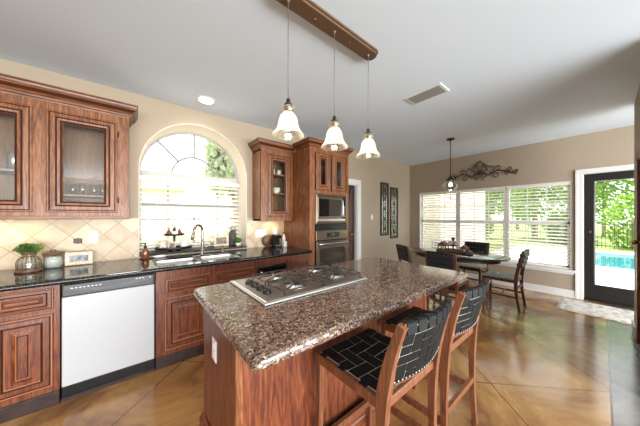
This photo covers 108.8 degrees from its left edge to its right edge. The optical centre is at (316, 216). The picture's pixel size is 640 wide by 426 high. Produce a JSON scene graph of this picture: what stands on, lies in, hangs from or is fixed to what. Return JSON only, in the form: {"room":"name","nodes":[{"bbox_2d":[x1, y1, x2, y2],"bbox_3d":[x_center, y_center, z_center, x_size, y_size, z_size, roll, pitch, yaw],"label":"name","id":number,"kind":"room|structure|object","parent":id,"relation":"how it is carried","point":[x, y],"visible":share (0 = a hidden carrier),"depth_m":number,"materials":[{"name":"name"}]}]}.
{"room":"kitchen","nodes":[
{"label":"kitchen","id":0,"kind":"room"},
{"bbox_2d":[0,58,409,269],"bbox_3d":[-1.184,0.009,3.463,9.494,2.730,0.420,0,0,-39],"label":"wall","id":1,"kind":"structure","parent":0,"point":[154,115],"depth_m":3.25,"materials":[{"name":"beige paint"}]},
{"bbox_2d":[0,73,137,219],"bbox_3d":[-2.520,-0.528,1.865,1.670,1.105,0.395,0,0,-39],"label":"upper cabinet","id":2,"kind":"object","parent":1,"relation":"attached to","point":[55,135],"visible":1,"depth_m":1.98,"materials":[{"name":"brown wood"}]},
{"bbox_2d":[0,168,13,174],"bbox_3d":[-2.764,-0.368,1.726,0.933,0.015,0.283,0,0,-39],"label":"shelf","id":3,"kind":"object","parent":2,"relation":"attached to","point":[3,171],"depth_m":1.84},
{"bbox_2d":[6,152,13,168],"bbox_3d":[-2.481,-0.447,1.881,0.090,0.140,0.090,0,0,-39],"label":"jar","id":4,"kind":"object","parent":2,"relation":"on","point":[9,155],"visible":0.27,"depth_m":1.84,"materials":[{"name":"grey metal"}]},
{"bbox_2d":[63,194,103,198],"bbox_3d":[-2.175,-0.189,2.199,0.533,0.015,0.283,0,0,-39],"label":"shelf","id":5,"kind":"object","parent":2,"relation":"attached to","point":[65,196],"depth_m":2.18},
{"bbox_2d":[89,185,98,194],"bbox_3d":[-2.172,-0.252,2.232,0.068,0.110,0.066,0,0,-39],"label":"drinking glass","id":6,"kind":"object","parent":2,"relation":"on","point":[89,185],"visible":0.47,"depth_m":2.25,"materials":[{"name":"clear glass"}]},
{"bbox_2d":[0,218,283,269],"bbox_3d":[-2.136,0.248,2.421,4.105,0.452,0.012,0,0,-39],"label":"wall tile","id":7,"kind":"structure","parent":1,"relation":"attached to","point":[118,239],"depth_m":2.25,"materials":[{"name":"tile"}]},
{"bbox_2d":[73,238,81,243],"bbox_3d":[-2.341,0.239,2.242,0.060,0.056,0.009,0,0,-39],"label":"power outlet","id":8,"kind":"object","parent":7,"relation":"attached to","point":[77,240],"visible":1,"depth_m":2.24,"materials":[{"name":"brown plastic"}]},
{"bbox_2d":[88,231,97,242],"bbox_3d":[-2.260,0.209,2.308,0.075,0.120,0.008,0,0,-39],"label":"power outlet","id":9,"kind":"object","parent":7,"relation":"attached to","point":[92,235],"visible":1,"depth_m":2.31,"materials":[{"name":"white paint"}]},
{"bbox_2d":[255,229,265,237],"bbox_3d":[-0.845,0.254,3.445,0.170,0.115,0.009,0,0,-39],"label":"power outlet","id":10,"kind":"object","parent":7,"relation":"attached to","point":[258,233],"visible":0.98,"depth_m":3.44,"materials":[{"name":"white paint"}]},
{"bbox_2d":[139,132,237,250],"bbox_3d":[-1.715,-0.376,3.203,1.240,1.590,0.080,0,0,-39],"label":"window","id":11,"kind":"structure","parent":1,"relation":"in","point":[144,172],"depth_m":3.13,"materials":[{"name":"grey paint"}]},
{"bbox_2d":[139,175,238,248],"bbox_3d":[-1.679,-0.056,3.158,1.216,0.890,0.066,0,0,-39],"label":"window blind","id":12,"kind":"object","parent":11,"relation":"attached to","point":[223,185],"visible":0.83,"depth_m":3.09,"materials":[{"name":"white plastic"}]},
{"bbox_2d":[139,124,246,245],"bbox_3d":[-1.615,-0.361,3.077,1.240,1.620,0.362,0,0,-39],"label":"trim","id":13,"kind":"structure","parent":1,"relation":"attached to","point":[215,136],"depth_m":3.32,"materials":[{"name":"beige paint"}]},
{"bbox_2d":[248,137,294,220],"bbox_3d":[-0.665,-0.499,3.382,0.593,1.123,0.355,0,0,-39],"label":"upper cabinet","id":14,"kind":"object","parent":1,"relation":"attached to","point":[268,155],"visible":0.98,"depth_m":3.29,"materials":[{"name":"brown wood"}]},
{"bbox_2d":[274,174,283,178],"bbox_3d":[-0.665,-0.614,3.439,0.481,0.015,0.243,0,0,-39],"label":"shelf","id":15,"kind":"object","parent":14,"relation":"attached to","point":[276,176],"depth_m":3.47,"materials":[{"name":"brown wood"}]},
{"bbox_2d":[349,179,360,260],"bbox_3d":[0.372,0.301,4.696,1.105,2.145,0.448,0,0,-39],"label":"door","id":16,"kind":"structure","parent":1,"relation":"in","point":[354,185],"depth_m":4.83,"materials":[{"name":"white paint"}]},
{"bbox_2d":[380,182,388,235],"bbox_3d":[1.605,-0.178,5.416,0.310,1.245,0.030,0,0,-39],"label":"framed panel","id":17,"kind":"object","parent":1,"relation":"attached to","point":[384,187],"visible":1,"depth_m":5.42,"materials":[{"name":"grey metal"}]},
{"bbox_2d":[390,187,397,237],"bbox_3d":[1.913,-0.091,5.664,0.320,1.250,0.030,0,0,-39],"label":"framed panel","id":18,"kind":"object","parent":1,"relation":"attached to","point":[393,191],"visible":1,"depth_m":5.66,"materials":[{"name":"grey metal"}]},
{"bbox_2d":[0,0,639,165],"bbox_3d":[1.799,-1.431,0.311,10.194,0.150,10.231,0,0,-39],"label":"ceiling","id":19,"kind":"structure","parent":0,"point":[516,73],"depth_m":1.99,"materials":[{"name":"white paint"}]},
{"bbox_2d":[196,95,215,104],"bbox_3d":[-1.293,-1.351,2.669,0.210,0.010,0.210,0,0,-39],"label":"recessed light","id":20,"kind":"object","parent":19,"relation":"in","point":[206,100],"visible":1,"depth_m":2.67,"materials":[{"name":"white paint"}]},
{"bbox_2d":[199,97,212,103],"bbox_3d":[-1.293,-1.353,2.669,0.147,0.004,0.147,0,0,14],"label":"diffuser","id":21,"kind":"object","parent":20,"relation":"attached to","point":[204,100],"depth_m":2.67,"materials":[{"name":"white plastic"}]},
{"bbox_2d":[272,0,379,157],"bbox_3d":[0.106,-0.925,1.625,1.002,0.861,0.193,0,0,-39],"label":"pendant light","id":22,"kind":"object","parent":19,"relation":"hanging from","point":[308,10],"visible":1,"depth_m":1.61,"materials":[{"name":"brown metal"}]},
{"bbox_2d":[283,98,292,130],"bbox_3d":[-0.175,-0.624,1.399,0.060,0.195,0.060,0,0,-39],"label":"socket","id":23,"kind":"object","parent":22,"relation":"attached to","point":[288,123],"depth_m":1.38,"materials":[{"name":"white glass"}]},
{"bbox_2d":[330,116,337,142],"bbox_3d":[0.125,-0.624,1.640,0.060,0.195,0.060,0,0,-39],"label":"socket","id":24,"kind":"object","parent":22,"relation":"attached to","point":[334,135],"depth_m":1.62,"materials":[{"name":"white glass"}]},
{"bbox_2d":[365,128,371,151],"bbox_3d":[0.421,-0.624,1.878,0.060,0.195,0.060,0,0,-39],"label":"socket","id":25,"kind":"object","parent":22,"relation":"attached to","point":[368,147],"depth_m":1.86,"materials":[{"name":"white glass"}]},
{"bbox_2d":[404,82,449,104],"bbox_3d":[1.215,-1.349,2.542,0.240,0.013,0.400,0,0,-39],"label":"ceiling vent","id":26,"kind":"object","parent":19,"relation":"in","point":[438,89],"visible":1,"depth_m":2.52,"materials":[{"name":"white metal"}]},
{"bbox_2d":[442,138,458,198],"bbox_3d":[2.337,-0.828,4.003,0.250,1.054,0.250,0,0,-39],"label":"pendant light","id":27,"kind":"object","parent":19,"relation":"hanging from","point":[450,179],"visible":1,"depth_m":4.00,"materials":[{"name":"brown metal"}]},
{"bbox_2d":[446,176,455,181],"bbox_3d":[2.337,-0.661,4.003,0.160,0.100,0.160,0,0,-39],"label":"socket","id":28,"kind":"object","parent":27,"relation":"attached to","point":[450,179],"depth_m":3.97,"materials":[{"name":"brown metal"}]},
{"bbox_2d":[0,279,639,425],"bbox_3d":[1.683,1.434,-0.103,9.494,0.120,9.731,0,0,-39],"label":"floor","id":29,"kind":"structure","parent":0,"point":[543,364],"depth_m":1.91,"materials":[{"name":"concrete"}]},
{"bbox_2d":[0,284,61,423],"bbox_3d":[-2.580,0.935,1.597,1.180,0.878,0.737,0,0,-39],"label":"base cabinet","id":30,"kind":"object","parent":29,"relation":"on","point":[31,318],"visible":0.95,"depth_m":1.60,"materials":[{"name":"red wood"}]},
{"bbox_2d":[0,245,311,291],"bbox_3d":[-1.770,0.460,2.439,3.497,0.072,1.098,0,0,-39],"label":"countertop","id":31,"kind":"structure","parent":30,"relation":"on","point":[9,281],"depth_m":2.11,"materials":[{"name":"black stone"}]},
{"bbox_2d":[12,243,44,273],"bbox_3d":[-2.401,0.338,1.907,0.173,0.240,0.167,0,0,-39],"label":"potted plant","id":32,"kind":"object","parent":31,"relation":"on","point":[29,249],"visible":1,"depth_m":1.89,"materials":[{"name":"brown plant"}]},
{"bbox_2d":[41,249,64,268],"bbox_3d":[-2.362,0.376,2.053,0.140,0.164,0.140,0,0,-39],"label":"glass canister","id":33,"kind":"object","parent":31,"relation":"on","point":[50,261],"visible":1,"depth_m":2.02,"materials":[{"name":"clear glass"}]},
{"bbox_2d":[65,251,92,265],"bbox_3d":[-2.257,0.397,2.175,0.185,0.122,0.056,0,0,-42],"label":"photo frame","id":34,"kind":"object","parent":31,"relation":"on","point":[73,258],"visible":0.98,"depth_m":2.16,"materials":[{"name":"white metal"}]},
{"bbox_2d":[70,255,87,261],"bbox_3d":[-2.249,0.396,2.166,0.121,0.056,0.011,0,0,-42],"label":"picture","id":35,"kind":"object","parent":34,"relation":"attached to","point":[73,258],"depth_m":2.16},
{"bbox_2d":[141,243,148,258],"bbox_3d":[-1.854,0.371,2.474,0.065,0.175,0.065,0,0,-16],"label":"soap dispenser","id":36,"kind":"object","parent":31,"relation":"on","point":[145,252],"visible":0.99,"depth_m":2.46,"materials":[{"name":"brown glass"}]},
{"bbox_2d":[141,248,148,258],"bbox_3d":[-1.854,0.400,2.474,0.066,0.118,0.066,0,0,-39],"label":"bottle","id":37,"kind":"object","parent":36,"relation":"attached to","point":[145,252],"depth_m":2.45,"materials":[{"name":"brown glass"}]},
{"bbox_2d":[154,224,192,250],"bbox_3d":[-1.787,0.256,2.869,0.410,0.335,0.226,0,0,-39],"label":"tiered tray","id":38,"kind":"object","parent":31,"relation":"on","point":[177,247],"visible":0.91,"depth_m":2.82,"materials":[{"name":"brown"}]},
{"bbox_2d":[159,240,166,247],"bbox_3d":[-1.867,0.345,2.786,0.101,0.100,0.087,0,0,-2],"label":"mug","id":39,"kind":"object","parent":38,"relation":"on","point":[162,244],"visible":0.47,"depth_m":2.75,"materials":[{"name":"white ceramic"}]},
{"bbox_2d":[168,242,175,247],"bbox_3d":[-1.772,0.352,2.795,0.080,0.086,0.023,0,0,-39],"label":"block","id":40,"kind":"object","parent":38,"relation":"on","point":[170,244],"visible":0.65,"depth_m":2.79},
{"bbox_2d":[180,240,189,246],"bbox_3d":[-1.692,0.350,2.927,0.101,0.090,0.087,0,0,-2],"label":"mug","id":41,"kind":"object","parent":38,"relation":"on","point":[183,243],"visible":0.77,"depth_m":2.89,"materials":[{"name":"white ceramic"}]},
{"bbox_2d":[153,254,239,265],"bbox_3d":[-1.280,0.561,2.502,0.838,0.185,0.373,0,0,-39],"label":"sink","id":42,"kind":"object","parent":31,"relation":"in","point":[224,256],"visible":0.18,"depth_m":2.59,"materials":[{"name":"silver metal"}]},
{"bbox_2d":[190,224,211,254],"bbox_3d":[-1.385,0.275,2.718,0.086,0.369,0.291,0,0,23],"label":"kitchen faucet","id":43,"kind":"object","parent":31,"relation":"on","point":[197,225],"visible":1,"depth_m":2.75,"materials":[{"name":"silver metal"}]},
{"bbox_2d":[214,235,228,246],"bbox_3d":[-1.363,0.344,3.256,0.200,0.157,0.071,0,0,-33],"label":"photo frame","id":44,"kind":"object","parent":31,"relation":"on","point":[219,240],"visible":0.99,"depth_m":3.24,"materials":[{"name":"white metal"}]},
{"bbox_2d":[216,237,225,243],"bbox_3d":[-1.353,0.343,3.240,0.136,0.091,0.013,0,0,-33],"label":"picture","id":45,"kind":"object","parent":44,"relation":"attached to","point":[219,240],"depth_m":3.24},
{"bbox_2d":[228,226,236,245],"bbox_3d":[-1.248,0.279,3.381,0.110,0.288,0.128,0,0,10],"label":"metal vase","id":46,"kind":"object","parent":31,"relation":"on","point":[232,234],"visible":0.98,"depth_m":3.34,"materials":[{"name":"grey metal"}]},
{"bbox_2d":[234,237,241,245],"bbox_3d":[-1.140,0.361,3.315,0.103,0.124,0.100,0,0,-39],"label":"potted plant","id":47,"kind":"object","parent":31,"relation":"on","point":[237,240],"visible":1,"depth_m":3.29,"materials":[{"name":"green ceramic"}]},
{"bbox_2d":[262,235,271,245],"bbox_3d":[-0.754,0.366,3.492,0.180,0.180,0.012,0,0,-39],"label":"cutting board","id":48,"kind":"object","parent":31,"relation":"on","point":[267,239],"visible":0.92,"depth_m":3.49,"materials":[{"name":"brown wood"}]},
{"bbox_2d":[272,234,281,246],"bbox_3d":[-0.608,0.364,3.461,0.100,0.189,0.143,0,0,-39],"label":"coffee maker","id":49,"kind":"object","parent":31,"relation":"on","point":[275,237],"visible":1,"depth_m":3.44,"materials":[{"name":"black plastic"}]},
{"bbox_2d":[282,241,286,246],"bbox_3d":[-0.493,0.418,3.478,0.060,0.080,0.060,0,0,-39],"label":"box","id":50,"kind":"object","parent":31,"relation":"on","point":[284,243],"visible":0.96,"depth_m":3.46,"materials":[{"name":"white ceramic"}]},
{"bbox_2d":[61,273,154,402],"bbox_3d":[-1.873,0.938,2.122,0.564,0.872,0.708,0,0,-39],"label":"dishwasher","id":51,"kind":"object","parent":29,"relation":"on","point":[108,325],"visible":0.99,"depth_m":1.83,"materials":[{"name":"white enameled metal"},{"name":"black plastic"}]},
{"bbox_2d":[154,260,254,369],"bbox_3d":[-1.302,0.935,2.625,0.940,0.878,0.737,0,0,-39],"label":"base cabinet","id":52,"kind":"object","parent":29,"relation":"on","point":[179,316],"visible":0.57,"depth_m":2.18,"materials":[{"name":"red wood"}]},
{"bbox_2d":[255,256,286,276],"bbox_3d":[-0.740,0.937,3.019,0.420,0.874,0.768,0,0,-39],"label":"trash compactor","id":53,"kind":"object","parent":29,"relation":"on","point":[277,263],"visible":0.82,"depth_m":2.76,"materials":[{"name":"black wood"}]},
{"bbox_2d":[287,253,309,270],"bbox_3d":[-0.458,0.935,3.303,0.365,0.878,0.737,0,0,-39],"label":"base cabinet","id":54,"kind":"object","parent":29,"relation":"on","point":[293,261],"visible":0.24,"depth_m":3.01,"materials":[{"name":"red wood"}]},
{"bbox_2d":[199,296,426,425],"bbox_3d":[0.134,0.928,1.729,1.739,0.892,0.623,0,0,-39],"label":"kitchen island","id":55,"kind":"object","parent":29,"relation":"on","point":[283,393],"visible":0.29,"depth_m":1.18,"materials":[{"name":"red wood"}]},
{"bbox_2d":[212,336,216,362],"bbox_3d":[-0.556,0.719,1.234,0.008,0.115,0.070,0,0,-39],"label":"power outlet","id":56,"kind":"object","parent":55,"relation":"attached to","point":[214,343],"visible":1,"depth_m":1.22,"materials":[{"name":"white paint"}]},
{"bbox_2d":[193,257,467,370],"bbox_3d":[0.213,0.463,1.618,1.792,0.038,0.940,0,0,-39],"label":"island countertop","id":57,"kind":"structure","parent":55,"relation":"on","point":[263,336],"depth_m":1.12,"materials":[{"name":"brown stone"}]},
{"bbox_2d":[230,263,366,305],"bbox_3d":[-0.114,0.421,1.577,0.788,0.046,0.530,0,0,-39],"label":"gas cooktop","id":58,"kind":"object","parent":57,"relation":"in","point":[267,289],"visible":1,"depth_m":1.48,"materials":[{"name":"silver metal"}]},
{"bbox_2d":[284,137,354,266],"bbox_3d":[0.004,0.151,3.650,0.910,2.445,0.775,0,0,-39],"label":"tall cabinet","id":59,"kind":"object","parent":29,"relation":"on","point":[313,165],"visible":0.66,"depth_m":3.34,"materials":[{"name":"brown wood"}]},
{"bbox_2d":[315,193,346,223],"bbox_3d":[0.130,-0.111,3.522,0.627,0.430,0.412,0,0,-39],"label":"microwave","id":60,"kind":"object","parent":59,"relation":"in","point":[329,208],"visible":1,"depth_m":3.37,"materials":[{"name":"silver metal"}]},
{"bbox_2d":[315,223,348,265],"bbox_3d":[0.082,0.528,3.583,0.627,0.832,0.656,0,0,-39],"label":"wall oven","id":61,"kind":"object","parent":59,"relation":"in","point":[331,241],"visible":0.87,"depth_m":3.36,"materials":[{"name":"silver metal"}]},
{"bbox_2d":[315,297,454,425],"bbox_3d":[0.333,0.881,1.142,0.466,0.987,0.539,0,0,-39],"label":"counter stool","id":62,"kind":"object","parent":29,"relation":"on","point":[380,368],"visible":1,"depth_m":1.02,"materials":[{"name":"black leather"}]},
{"bbox_2d":[396,244,435,298],"bbox_3d":[1.707,0.936,3.989,0.511,0.880,0.410,0,0,-7],"label":"dining chair","id":63,"kind":"object","parent":29,"relation":"on","point":[403,251],"visible":0.31,"depth_m":3.90,"materials":[{"name":"black leather"}]},
{"bbox_2d":[381,278,490,425],"bbox_3d":[0.777,0.881,1.499,0.466,0.987,0.539,0,0,-39],"label":"counter stool","id":64,"kind":"object","parent":29,"relation":"on","point":[463,320],"visible":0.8,"depth_m":1.31,"materials":[{"name":"brown wood"}]},
{"bbox_2d":[425,251,468,309],"bbox_3d":[1.904,0.936,3.353,0.511,0.880,0.410,0,0,-39],"label":"dining chair","id":65,"kind":"object","parent":29,"relation":"on","point":[436,259],"visible":0.58,"depth_m":3.21,"materials":[{"name":"black leather"}]},
{"bbox_2d":[409,247,510,291],"bbox_3d":[2.383,1.002,3.994,1.000,0.745,1.560,0,0,-39],"label":"dining table","id":66,"kind":"object","parent":29,"relation":"on","point":[478,257],"visible":0.36,"depth_m":3.60,"materials":[{"name":"brown wood"}]},
{"bbox_2d":[436,248,470,253],"bbox_3d":[2.401,0.607,4.035,0.240,0.045,0.480,0,0,-39],"label":"wooden tray","id":67,"kind":"object","parent":66,"relation":"on","point":[457,251],"visible":0.64,"depth_m":4.00,"materials":[{"name":"brown wood"}]},
{"bbox_2d":[438,241,448,249],"bbox_3d":[2.289,0.530,4.143,0.144,0.172,0.156,0,0,-39],"label":"lantern","id":68,"kind":"object","parent":67,"relation":"on","point":[442,243],"visible":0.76,"depth_m":4.11,"materials":[{"name":"brown wood"}]},
{"bbox_2d":[448,237,457,250],"bbox_3d":[2.401,0.489,4.035,0.144,0.255,0.144,0,0,-39],"label":"candle stand","id":69,"kind":"object","parent":67,"relation":"on","point":[452,238],"visible":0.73,"depth_m":4.02,"materials":[{"name":"brown metal"}]},
{"bbox_2d":[460,245,468,251],"bbox_3d":[2.511,0.552,3.899,0.108,0.129,0.117,0,0,-39],"label":"lantern","id":70,"kind":"object","parent":67,"relation":"on","point":[464,248],"visible":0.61,"depth_m":3.88,"materials":[{"name":"brown wood"}]},
{"bbox_2d":[465,251,473,255],"bbox_3d":[2.465,0.596,3.701,0.120,0.065,0.120,0,0,-39],"label":"pot","id":71,"kind":"object","parent":66,"relation":"on","point":[468,253],"visible":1,"depth_m":3.67,"materials":[{"name":"grey ceramic"}]},
{"bbox_2d":[458,241,489,289],"bbox_3d":[2.942,0.936,4.329,0.511,0.880,0.410,0,0,-39],"label":"dining chair","id":72,"kind":"object","parent":29,"relation":"on","point":[473,246],"visible":0.7,"depth_m":4.32,"materials":[{"name":"black leather"}]},
{"bbox_2d":[482,249,529,312],"bbox_3d":[2.921,0.936,3.548,0.410,0.880,0.511,0,0,-39],"label":"dining chair","id":73,"kind":"object","parent":29,"relation":"on","point":[515,278],"visible":1,"depth_m":3.46,"materials":[{"name":"brown wood"}]},
{"bbox_2d":[557,298,633,323],"bbox_3d":[4.180,1.369,3.236,0.710,0.010,1.045,0,0,-39],"label":"door mat","id":74,"kind":"object","parent":29,"relation":"on","point":[591,309],"visible":1,"depth_m":3.32,"materials":[{"name":"white fabric"}]},
{"bbox_2d":[410,125,633,290],"bbox_3d":[4.263,0.009,4.089,0.180,2.730,5.431,0,0,-39],"label":"wall","id":75,"kind":"structure","parent":0,"point":[557,160],"depth_m":4.26,"materials":[{"name":"beige paint"}]},
{"bbox_2d":[448,161,517,180],"bbox_3d":[3.482,-0.978,4.891,0.032,0.425,1.256,0,0,-39],"label":"scroll","id":76,"kind":"object","parent":75,"relation":"attached to","point":[480,172],"visible":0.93,"depth_m":4.86,"materials":[{"name":"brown metal"}]},
{"bbox_2d":[420,181,574,274],"bbox_3d":[3.527,0.189,4.928,0.195,1.590,2.710,0,0,-39],"label":"window","id":77,"kind":"structure","parent":75,"relation":"in","point":[540,268],"depth_m":4.58,"materials":[{"name":"white paint"}]},
{"bbox_2d":[420,191,456,248],"bbox_3d":[2.962,0.153,5.614,0.066,1.503,0.848,0,0,-39],"label":"window blind","id":78,"kind":"object","parent":77,"relation":"attached to","point":[444,192],"visible":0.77,"depth_m":5.61,"materials":[{"name":"white plastic"}]},
{"bbox_2d":[458,187,504,261],"bbox_3d":[3.514,0.153,4.927,0.066,1.503,0.835,0,0,-39],"label":"window blind","id":79,"kind":"object","parent":77,"relation":"attached to","point":[494,188],"visible":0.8,"depth_m":4.87,"materials":[{"name":"white plastic"}]},
{"bbox_2d":[507,181,569,269],"bbox_3d":[4.065,0.153,4.242,0.066,1.503,0.843,0,0,-39],"label":"window blind","id":80,"kind":"object","parent":77,"relation":"attached to","point":[559,184],"visible":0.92,"depth_m":4.20,"materials":[{"name":"white plastic"}]},
{"bbox_2d":[466,273,574,297],"bbox_3d":[3.414,1.312,4.983,0.022,0.125,2.939,0,0,-39],"label":"baseboard","id":81,"kind":"structure","parent":75,"relation":"attached to","point":[528,286],"depth_m":4.17,"materials":[{"name":"white paint"}]},
{"bbox_2d":[575,164,633,308],"bbox_3d":[4.753,0.299,3.457,0.208,2.150,1.122,0,0,-39],"label":"door","id":82,"kind":"structure","parent":75,"relation":"in","point":[586,288],"depth_m":3.74,"materials":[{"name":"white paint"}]},
{"bbox_2d":[634,85,639,324],"bbox_3d":[3.195,0.009,2.171,1.700,2.730,0.130,0,0,-39],"label":"wall","id":83,"kind":"structure","parent":0,"point":[637,101],"depth_m":2.64,"materials":[{"name":"beige paint"}]},
{"bbox_2d":[631,319,635,338],"bbox_3d":[3.742,1.309,2.622,0.318,0.130,0.148,0,0,-39],"label":"baseboard","id":84,"kind":"structure","parent":83,"relation":"attached to","point":[633,326],"depth_m":2.61,"materials":[{"name":"white paint"}]},
{"bbox_2d":[631,148,639,343],"bbox_3d":[3.196,0.344,2.201,0.900,2.060,0.176,0,0,-39],"label":"door","id":85,"kind":"structure","parent":83,"relation":"in","point":[636,242],"depth_m":2.46,"materials":[{"name":"red wood"}]},
{"label":"outside","id":86,"kind":"structure","parent":0,"visible":0},
{"bbox_2d":[144,222,633,252],"bbox_3d":[1.527,1.654,14.059,100.000,0.280,100.000,0,0,-39],"label":"ground","id":87,"kind":"structure","parent":86,"point":[608,243],"depth_m":15.07,"materials":[{"name":"green plant"}]},
{"bbox_2d":[141,170,185,242],"bbox_3d":[-13.384,-0.466,12.656,10.000,3.920,6.500,0,0,-39],"label":"house","id":88,"kind":"structure","parent":87,"relation":"on","point":[143,184],"depth_m":12.73,"materials":[{"name":"beige"}]},
{"bbox_2d":[140,213,233,250],"bbox_3d":[-4.316,0.674,7.603,12.800,1.640,0.060,0,0,-39],"label":"fence","id":89,"kind":"object","parent":87,"relation":"on","point":[199,240],"visible":0.03,"depth_m":7.51,"materials":[{"name":"beige"}]},
{"bbox_2d":[202,140,235,229],"bbox_3d":[-2.450,-0.967,7.185,2.054,5.029,1.966,0,0,-39],"label":"tree","id":90,"kind":"object","parent":87,"relation":"on","point":[222,167],"visible":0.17,"depth_m":6.70,"materials":[{"name":"green plant"}]},
{"bbox_2d":[431,240,451,247],"bbox_3d":[4.006,1.118,7.295,0.615,0.728,0.450,0,0,-39],"label":"air conditioner","id":91,"kind":"object","parent":87,"relation":"on","point":[432,240],"visible":0.1,"depth_m":7.18,"materials":[{"name":"grey"}]},
{"bbox_2d":[424,191,484,247],"bbox_3d":[4.063,-0.866,11.864,5.600,4.720,7.400,0,0,-39],"label":"house wing","id":92,"kind":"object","parent":87,"relation":"on","point":[429,196],"visible":0.05,"depth_m":8.51,"materials":[{"name":"beige"}]},
{"bbox_2d":[485,215,494,236],"bbox_3d":[10.841,0.608,15.409,1.847,1.920,1.874,0,0,-39],"label":"bush","id":93,"kind":"object","parent":87,"relation":"on","point":[489,215],"visible":0.06,"depth_m":14.86,"materials":[{"name":"green plant"}]},
{"bbox_2d":[485,190,502,219],"bbox_3d":[9.120,-1.842,13.059,2.991,6.784,2.869,0,0,-39],"label":"tree","id":94,"kind":"object","parent":87,"relation":"on","point":[493,190],"visible":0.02,"depth_m":12.29,"materials":[{"name":"green plant"}]},
{"bbox_2d":[485,186,564,228],"bbox_3d":[23.373,-3.913,25.686,7.868,10.922,7.665,0,0,-39],"label":"tree","id":95,"kind":"object","parent":87,"relation":"on","point":[551,186],"visible":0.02,"depth_m":25.71,"materials":[{"name":"green plant"}]},
{"bbox_2d":[499,185,566,238],"bbox_3d":[15.420,-3.065,15.590,4.879,9.227,4.658,0,0,-35],"label":"tree","id":96,"kind":"object","parent":87,"relation":"on","point":[562,188],"visible":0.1,"depth_m":15.51,"materials":[{"name":"green plant"}]},
{"bbox_2d":[543,208,566,244],"bbox_3d":[13.344,0.575,12.262,1.775,2.056,1.767,0,0,-39],"label":"bush","id":97,"kind":"object","parent":87,"relation":"on","point":[560,208],"visible":0.24,"depth_m":12.28,"materials":[{"name":"green plant"}]},
{"bbox_2d":[485,219,633,250],"bbox_3d":[13.251,0.829,10.649,0.080,1.370,18.008,0,0,-39],"label":"iron fence","id":98,"kind":"object","parent":87,"relation":"on","point":[601,224],"visible":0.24,"depth_m":10.74,"materials":[{"name":"grey metal"}]},
{"bbox_2d":[492,244,633,289],"bbox_3d":[10.482,1.498,4.514,10.006,0.029,11.900,0,0,-39],"label":"patio","id":99,"kind":"structure","parent":87,"relation":"on","point":[605,277],"depth_m":5.96,"materials":[{"name":"concrete"}]},
{"bbox_2d":[562,179,633,236],"bbox_3d":[22.016,-3.359,17.003,5.461,9.810,5.144,0,0,-39],"label":"tree","id":100,"kind":"object","parent":87,"relation":"on","point":[601,186],"visible":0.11,"depth_m":16.73,"materials":[{"name":"green plant"}]},
{"bbox_2d":[596,250,633,271],"bbox_3d":[12.580,1.458,4.661,4.750,0.108,9.500,0,0,-39],"label":"swimming pool","id":101,"kind":"object","parent":87,"relation":"on","point":[610,260],"visible":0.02,"depth_m":7.79,"materials":[{"name":"teal liquid"}]},
{"bbox_2d":[601,192,633,248],"bbox_3d":[14.683,0.255,10.649,1.826,2.814,1.870,0,0,-39],"label":"bush","id":102,"kind":"object","parent":87,"relation":"on","point":[629,207],"visible":0.73,"depth_m":10.80,"materials":[{"name":"green plant"}]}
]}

